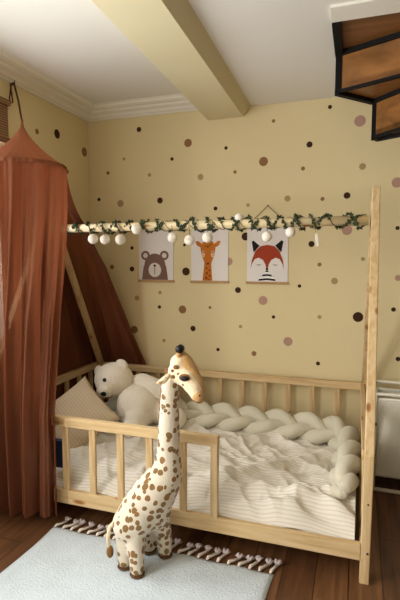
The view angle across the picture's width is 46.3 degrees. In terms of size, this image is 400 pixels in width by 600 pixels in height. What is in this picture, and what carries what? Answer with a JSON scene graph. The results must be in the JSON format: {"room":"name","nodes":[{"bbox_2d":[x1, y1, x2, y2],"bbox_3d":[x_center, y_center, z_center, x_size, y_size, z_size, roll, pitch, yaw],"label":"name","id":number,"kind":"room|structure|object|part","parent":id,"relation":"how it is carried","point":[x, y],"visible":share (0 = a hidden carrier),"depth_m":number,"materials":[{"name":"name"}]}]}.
{"room":"bedroom","nodes":[
{"label":"bedroom","id":0,"kind":"room"},
{"bbox_2d":[0,78,89,233],"bbox_3d":[-1.704,-0.106,1.464,0.100,2.750,4.894,2,5,19],"label":"wall","id":1,"kind":"structure","parent":0,"point":[37,113],"depth_m":3.31,"materials":[{"name":"beige paint"}]},
{"bbox_2d":[0,96,10,143],"bbox_3d":[-1.350,-1.013,2.224,0.032,0.259,1.270,2,5,19],"label":"blind","id":2,"kind":"object","parent":1,"relation":"attached to","point":[4,103],"visible":0.88,"depth_m":2.78,"materials":[{"name":"brown wood"}]},
{"bbox_3d":[-1.352,-1.127,2.215,0.028,0.030,1.270,2,5,19],"label":"head rail","id":3,"kind":"part","parent":2,"relation":"part of","materials":[{"name":"brown wood"}]},
{"bbox_2d":[0,48,94,121],"bbox_3d":[-1.578,-1.218,1.321,0.166,0.071,4.894,2,5,19],"label":"trim","id":4,"kind":"structure","parent":1,"relation":"attached to","point":[26,77],"depth_m":3.00,"materials":[{"name":"beige paint"}]},
{"bbox_2d":[0,81,145,518],"bbox_3d":[-0.824,-0.127,2.998,0.591,2.417,1.412,2,5,19],"label":"canopy","id":5,"kind":"object","parent":4,"relation":"hanging from","point":[44,337],"visible":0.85,"depth_m":2.43,"materials":[{"name":"brown fabric"}]},
{"bbox_3d":[-1.044,-1.136,2.688,0.014,0.330,0.362,-3,6,-26],"label":"cord","id":6,"kind":"part","parent":5,"relation":"part of","materials":[{"name":"brown fabric"}]},
{"bbox_2d":[0,157,67,518],"bbox_3d":[-0.999,0.195,2.521,0.559,1.842,0.362,0,5,4],"label":"drape","id":7,"kind":"object","parent":5,"relation":"hanging from","point":[33,190],"depth_m":2.41,"materials":[{"name":"brown fabric"}]},
{"bbox_2d":[56,179,145,401],"bbox_3d":[-0.819,0.140,3.178,0.483,1.852,1.114,2,5,19],"label":"drape","id":8,"kind":"object","parent":5,"relation":"hanging from","point":[115,338],"depth_m":3.50,"materials":[{"name":"brown fabric"}]},
{"bbox_2d":[54,129,59,138],"bbox_3d":[-1.006,-1.168,3.293,0.001,0.063,0.063,2,5,19],"label":"sticker","id":9,"kind":"object","parent":1,"relation":"attached to","point":[56,132],"visible":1,"depth_m":3.29,"materials":[{"name":"brown"}]},
{"bbox_2d":[82,147,86,156],"bbox_3d":[-0.895,-1.146,3.624,0.001,0.070,0.070,2,5,19],"label":"sticker","id":10,"kind":"object","parent":1,"relation":"attached to","point":[84,151],"visible":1,"depth_m":3.62,"materials":[{"name":"brown paper"}]},
{"bbox_2d":[0,0,181,103],"bbox_3d":[-1.140,-1.304,1.218,1.257,0.120,4.994,2,5,19],"label":"ceiling","id":11,"kind":"structure","parent":0,"point":[73,43],"depth_m":2.56,"materials":[{"name":"white paint"}]},
{"bbox_2d":[0,473,399,599],"bbox_3d":[0.839,1.365,0.789,5.433,0.060,4.994,2,5,19],"label":"floor","id":12,"kind":"structure","parent":0,"point":[303,574],"depth_m":2.24,"materials":[{"name":"laminate"}]},
{"bbox_2d":[0,516,282,599],"bbox_3d":[-0.468,1.256,1.483,1.185,0.032,1.797,2,5,19],"label":"rug","id":13,"kind":"object","parent":12,"relation":"on","point":[65,564],"visible":0.81,"depth_m":2.06,"materials":[{"name":"fabric"}]},
{"bbox_2d":[106,344,204,578],"bbox_3d":[-0.181,0.699,2.071,0.440,1.016,0.242,2,5,19],"label":"giraffe","id":14,"kind":"object","parent":13,"relation":"on","point":[141,521],"visible":1,"depth_m":2.04,"materials":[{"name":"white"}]},
{"bbox_2d":[52,186,380,584],"bbox_3d":[-0.050,0.261,2.829,2.078,1.775,1.237,2,5,19],"label":"bed","id":15,"kind":"object","parent":12,"relation":"on","point":[212,522],"visible":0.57,"depth_m":2.35,"materials":[{"name":"brown wood"}]},
{"bbox_3d":[-1.017,0.568,3.183,0.036,0.048,1.165,2,5,19],"label":"rail","id":16,"kind":"part","parent":15,"relation":"part of","materials":[{"name":"brown wood"}]},
{"bbox_3d":[-0.888,0.209,3.400,0.036,1.775,0.670,2,5,19],"label":"frame leg","id":17,"kind":"part","parent":15,"relation":"part of","materials":[{"name":"brown wood"}]},
{"bbox_3d":[-0.568,0.638,2.402,1.383,0.048,0.036,2,5,19],"label":"rail","id":18,"kind":"part","parent":15,"relation":"part of","materials":[{"name":"brown wood"}]},
{"bbox_2d":[77,213,304,244],"bbox_3d":[-0.108,-0.412,2.756,1.523,0.178,0.126,2,5,19],"label":"garland","id":19,"kind":"object","parent":15,"relation":"hanging from","point":[207,237],"visible":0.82,"depth_m":2.76,"materials":[{"name":"beige fabric"}]},
{"bbox_3d":[-0.099,-0.430,2.783,1.523,0.094,0.066,2,5,19],"label":"light cord","id":20,"kind":"part","parent":19,"relation":"part of","materials":[{"name":"brown plastic"}]},
{"bbox_3d":[0.069,0.854,2.207,0.034,0.349,0.034,2,5,19],"label":"opening post","id":21,"kind":"part","parent":15,"relation":"part of","materials":[{"name":"brown wood"}]},
{"bbox_2d":[67,211,365,234],"bbox_3d":[-0.004,-0.443,2.752,1.877,0.108,0.110,2,5,19],"label":"leaf garland","id":22,"kind":"object","parent":15,"relation":"attached to","point":[181,227],"visible":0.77,"depth_m":2.68,"materials":[{"name":"green plant"}]},
{"bbox_3d":[-0.075,1.024,2.906,1.972,0.020,1.177,2,5,19],"label":"mattress","id":23,"kind":"part","parent":15,"relation":"part of","materials":[{"name":"white fabric"}]},
{"bbox_3d":[0.117,0.545,3.434,2.020,0.048,0.036,2,5,19],"label":"rail","id":24,"kind":"part","parent":15,"relation":"part of","materials":[{"name":"brown wood"}]},
{"bbox_2d":[314,225,318,246],"bbox_3d":[0.623,-0.349,2.505,0.029,0.125,0.003,2,6,25],"label":"paper tag","id":25,"kind":"object","parent":15,"relation":"hanging from","point":[316,235],"visible":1,"depth_m":2.51,"materials":[{"name":"beige paper"}]},
{"bbox_2d":[355,490,355,530],"bbox_3d":[-0.060,0.973,2.923,1.965,0.077,1.105,2,5,19],"label":"mattress","id":26,"kind":"object","parent":15,"relation":"on","point":[355,490],"visible":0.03,"depth_m":2.27,"materials":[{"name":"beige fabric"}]},
{"bbox_2d":[55,376,120,448],"bbox_3d":[-0.779,0.738,2.967,0.478,0.433,0.302,-3,6,-30],"label":"cushion","id":27,"kind":"object","parent":26,"relation":"on","point":[81,400],"visible":0.66,"depth_m":2.94,"materials":[{"name":"beige fabric"}]},
{"bbox_2d":[94,359,185,437],"bbox_3d":[-0.438,0.655,3.192,0.465,0.480,0.624,-4,6,-38],"label":"plush bear","id":28,"kind":"object","parent":26,"relation":"on","point":[138,397],"visible":0.77,"depth_m":3.14},
{"bbox_3d":[-0.356,0.603,3.236,0.369,0.181,0.134,3,6,32],"label":"arm","id":29,"kind":"part","parent":28,"relation":"part of","materials":[{"name":"beige fabric"}]},
{"bbox_2d":[56,402,355,539],"bbox_3d":[-0.064,0.903,2.849,1.920,0.175,1.088,2,5,19],"label":"blanket","id":30,"kind":"object","parent":26,"relation":"on","point":[269,478],"visible":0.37,"depth_m":2.45,"materials":[{"name":"white fabric"}]},
{"bbox_2d":[56,438,62,467],"bbox_3d":[-0.762,0.836,2.556,0.098,0.153,0.027,2,5,19],"label":"book","id":31,"kind":"object","parent":30,"relation":"on","point":[59,457],"visible":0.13,"depth_m":2.54,"materials":[{"name":"blue paper"}]},
{"bbox_2d":[106,397,361,499],"bbox_3d":[0.222,0.802,3.072,1.973,0.222,0.717,5,7,44],"label":"bumper cover","id":32,"kind":"object","parent":26,"relation":"on","point":[340,438],"visible":0.74,"depth_m":2.93,"materials":[{"name":"beige fabric"}]},
{"bbox_3d":[0.893,0.624,2.559,0.024,0.048,1.135,2,5,19],"label":"rail","id":33,"kind":"part","parent":15,"relation":"part of","materials":[{"name":"brown wood"}]},
{"bbox_3d":[0.993,0.301,2.793,0.038,1.700,0.631,2,5,17],"label":"frame leg","id":34,"kind":"part","parent":15,"relation":"part of","materials":[{"name":"brown wood"}]},
{"bbox_3d":[0.820,0.313,2.248,0.046,1.775,0.671,2,5,20],"label":"frame leg","id":35,"kind":"part","parent":15,"relation":"part of","materials":[{"name":"brown wood"}]},
{"bbox_2d":[373,380,399,494],"bbox_3d":[1.370,0.844,2.834,0.635,0.608,0.342,2,5,19],"label":"laundry hamper","id":36,"kind":"object","parent":12,"relation":"on","point":[387,418],"visible":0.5,"depth_m":2.77,"materials":[{"name":"beige"}]},
{"bbox_2d":[88,97,399,439],"bbox_3d":[1.620,-0.242,2.974,5.433,2.750,0.100,2,5,19],"label":"wall","id":37,"kind":"structure","parent":0,"point":[335,340],"depth_m":3.31,"materials":[{"name":"beige paint"}]},
{"bbox_2d":[117,200,123,206],"bbox_3d":[-0.617,-0.749,3.630,0.054,0.054,0.001,2,5,19],"label":"sticker","id":38,"kind":"object","parent":37,"relation":"attached to","point":[120,203],"visible":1,"depth_m":3.63,"materials":[{"name":"beige"}]},
{"bbox_2d":[131,326,137,332],"bbox_3d":[-0.516,0.232,3.684,0.059,0.059,0.001,2,5,19],"label":"sticker","id":39,"kind":"object","parent":37,"relation":"attached to","point":[134,329],"visible":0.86,"depth_m":3.68,"materials":[{"name":"brown paper"}]},
{"bbox_2d":[88,94,197,121],"bbox_3d":[-0.431,-1.406,3.421,0.995,0.071,0.166,2,5,19],"label":"trim","id":40,"kind":"structure","parent":37,"relation":"attached to","point":[175,103],"depth_m":3.42,"materials":[{"name":"beige paint"}]},
{"bbox_2d":[138,230,173,282],"bbox_3d":[-0.338,-0.364,3.562,0.300,0.459,0.017,2,5,19],"label":"poster","id":41,"kind":"object","parent":37,"relation":"attached to","point":[156,264],"visible":0.79,"depth_m":3.57,"materials":[{"name":"white paper"}]},
{"bbox_2d":[179,306,185,312],"bbox_3d":[-0.133,0.072,3.540,0.060,0.060,0.001,2,5,19],"label":"sticker","id":42,"kind":"object","parent":37,"relation":"attached to","point":[182,309],"visible":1,"depth_m":3.54,"materials":[{"name":"brown"}]},
{"bbox_2d":[182,268,189,274],"bbox_3d":[-0.105,-0.213,3.505,0.060,0.060,0.001,2,5,19],"label":"sticker","id":43,"kind":"object","parent":37,"relation":"attached to","point":[185,271],"visible":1,"depth_m":3.50,"materials":[{"name":"brown paper"}]},
{"bbox_2d":[184,139,191,146],"bbox_3d":[-0.088,-1.146,3.416,0.058,0.058,0.001,2,5,19],"label":"sticker","id":44,"kind":"object","parent":37,"relation":"attached to","point":[188,142],"visible":1,"depth_m":3.42,"materials":[{"name":"brown paper"}]},
{"bbox_2d":[190,229,228,283],"bbox_3d":[0.069,-0.352,3.426,0.295,0.459,0.017,2,5,19],"label":"poster","id":45,"kind":"object","parent":37,"relation":"attached to","point":[209,261],"visible":0.79,"depth_m":3.43,"materials":[{"name":"white paper"}]},
{"bbox_2d":[235,287,240,292],"bbox_3d":[0.275,-0.072,3.389,0.044,0.044,0.001,2,5,19],"label":"sticker","id":46,"kind":"object","parent":37,"relation":"attached to","point":[237,289],"visible":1,"depth_m":3.39,"materials":[{"name":"brown paper"}]},
{"bbox_2d":[242,232,246,240],"bbox_3d":[0.325,-0.453,3.339,0.057,0.057,0.001,2,5,19],"label":"sticker","id":47,"kind":"object","parent":37,"relation":"attached to","point":[244,235],"visible":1,"depth_m":3.34,"materials":[{"name":"brown paper"}]},
{"bbox_2d":[259,296,266,304],"bbox_3d":[0.449,0.004,3.337,0.064,0.064,0.001,2,5,19],"label":"sticker","id":48,"kind":"object","parent":37,"relation":"attached to","point":[262,300],"visible":1,"depth_m":3.34,"materials":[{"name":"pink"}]},
{"bbox_2d":[259,157,267,165],"bbox_3d":[0.441,-0.963,3.253,0.063,0.063,0.001,2,5,19],"label":"sticker","id":49,"kind":"object","parent":37,"relation":"attached to","point":[263,161],"visible":1,"depth_m":3.25,"materials":[{"name":"brown paper"}]},
{"bbox_2d":[246,205,287,284],"bbox_3d":[0.473,-0.387,3.287,0.302,0.554,0.017,2,5,19],"label":"poster","id":50,"kind":"object","parent":37,"relation":"attached to","point":[267,262],"visible":0.82,"depth_m":3.29,"materials":[{"name":"white paper"}]},
{"bbox_2d":[283,337,292,345],"bbox_3d":[0.621,0.293,3.305,0.064,0.064,0.001,2,5,19],"label":"sticker","id":51,"kind":"object","parent":37,"relation":"attached to","point":[287,341],"visible":1,"depth_m":3.30,"materials":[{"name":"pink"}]},
{"bbox_2d":[306,141,312,147],"bbox_3d":[0.736,-1.046,3.146,0.040,0.040,0.001,2,5,19],"label":"sticker","id":52,"kind":"object","parent":37,"relation":"attached to","point":[309,144],"visible":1,"depth_m":3.15,"materials":[{"name":"brown paper"}]},
{"bbox_2d":[331,278,337,283],"bbox_3d":[0.911,-0.129,3.170,0.044,0.044,0.001,2,5,19],"label":"sticker","id":53,"kind":"object","parent":37,"relation":"attached to","point":[334,280],"visible":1,"depth_m":3.17,"materials":[{"name":"beige"}]},
{"bbox_2d":[342,226,351,234],"bbox_3d":[0.979,-0.466,3.116,0.067,0.067,0.001,2,5,19],"label":"sticker","id":54,"kind":"object","parent":37,"relation":"attached to","point":[346,230],"visible":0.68,"depth_m":3.12,"materials":[{"name":"pink"}]},
{"bbox_2d":[344,192,349,198],"bbox_3d":[0.973,-0.692,3.098,0.043,0.043,0.001,2,5,19],"label":"sticker","id":55,"kind":"object","parent":37,"relation":"attached to","point":[347,194],"visible":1,"depth_m":3.10,"materials":[{"name":"brown"}]},
{"bbox_2d":[353,312,362,321],"bbox_3d":[1.060,0.114,3.141,0.067,0.067,0.001,2,5,19],"label":"sticker","id":56,"kind":"object","parent":37,"relation":"attached to","point":[357,316],"visible":1,"depth_m":3.14,"materials":[{"name":"brown"}]},
{"bbox_2d":[354,115,365,126],"bbox_3d":[1.037,-1.161,3.034,0.071,0.071,0.001,2,5,19],"label":"sticker","id":57,"kind":"object","parent":37,"relation":"attached to","point":[360,120],"visible":1,"depth_m":3.03,"materials":[{"name":"pink"}]},
{"bbox_2d":[359,163,365,169],"bbox_3d":[1.060,-0.871,3.053,0.042,0.042,0.001,2,5,19],"label":"sticker","id":58,"kind":"object","parent":37,"relation":"attached to","point":[362,166],"visible":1,"depth_m":3.05,"materials":[{"name":"beige"}]},
{"bbox_2d":[392,177,399,187],"bbox_3d":[1.261,-0.752,2.995,0.064,0.064,0.001,2,5,19],"label":"sticker","id":59,"kind":"object","parent":37,"relation":"attached to","point":[396,181],"visible":1,"depth_m":3.00,"materials":[{"name":"pink paper"}]},
{"bbox_2d":[188,0,356,105],"bbox_3d":[1.493,-1.185,0.339,4.053,0.200,4.994,2,5,19],"label":"ceiling","id":60,"kind":"structure","parent":0,"point":[276,51],"depth_m":2.31,"materials":[{"name":"white paint"}]},
{"bbox_2d":[91,0,250,119],"bbox_3d":[-0.499,-1.213,0.968,0.315,0.277,4.926,2,5,17],"label":"beam","id":61,"kind":"structure","parent":60,"relation":"attached to","point":[169,33],"depth_m":2.24,"materials":[{"name":"beige paint"}]},
{"bbox_2d":[330,0,399,22],"bbox_3d":[1.199,-1.211,1.799,1.340,0.014,0.130,2,5,19],"label":"trim","id":62,"kind":"structure","parent":60,"relation":"attached to","point":[358,9],"depth_m":1.96,"materials":[{"name":"beige paint"}]},
{"bbox_2d":[332,12,399,141],"bbox_3d":[0.953,-1.069,2.284,0.575,0.431,0.605,2,5,19],"label":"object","id":63,"kind":"structure","parent":60,"relation":"attached to","point":[367,50],"depth_m":2.30,"materials":[{"name":"brown wood"}]}
]}

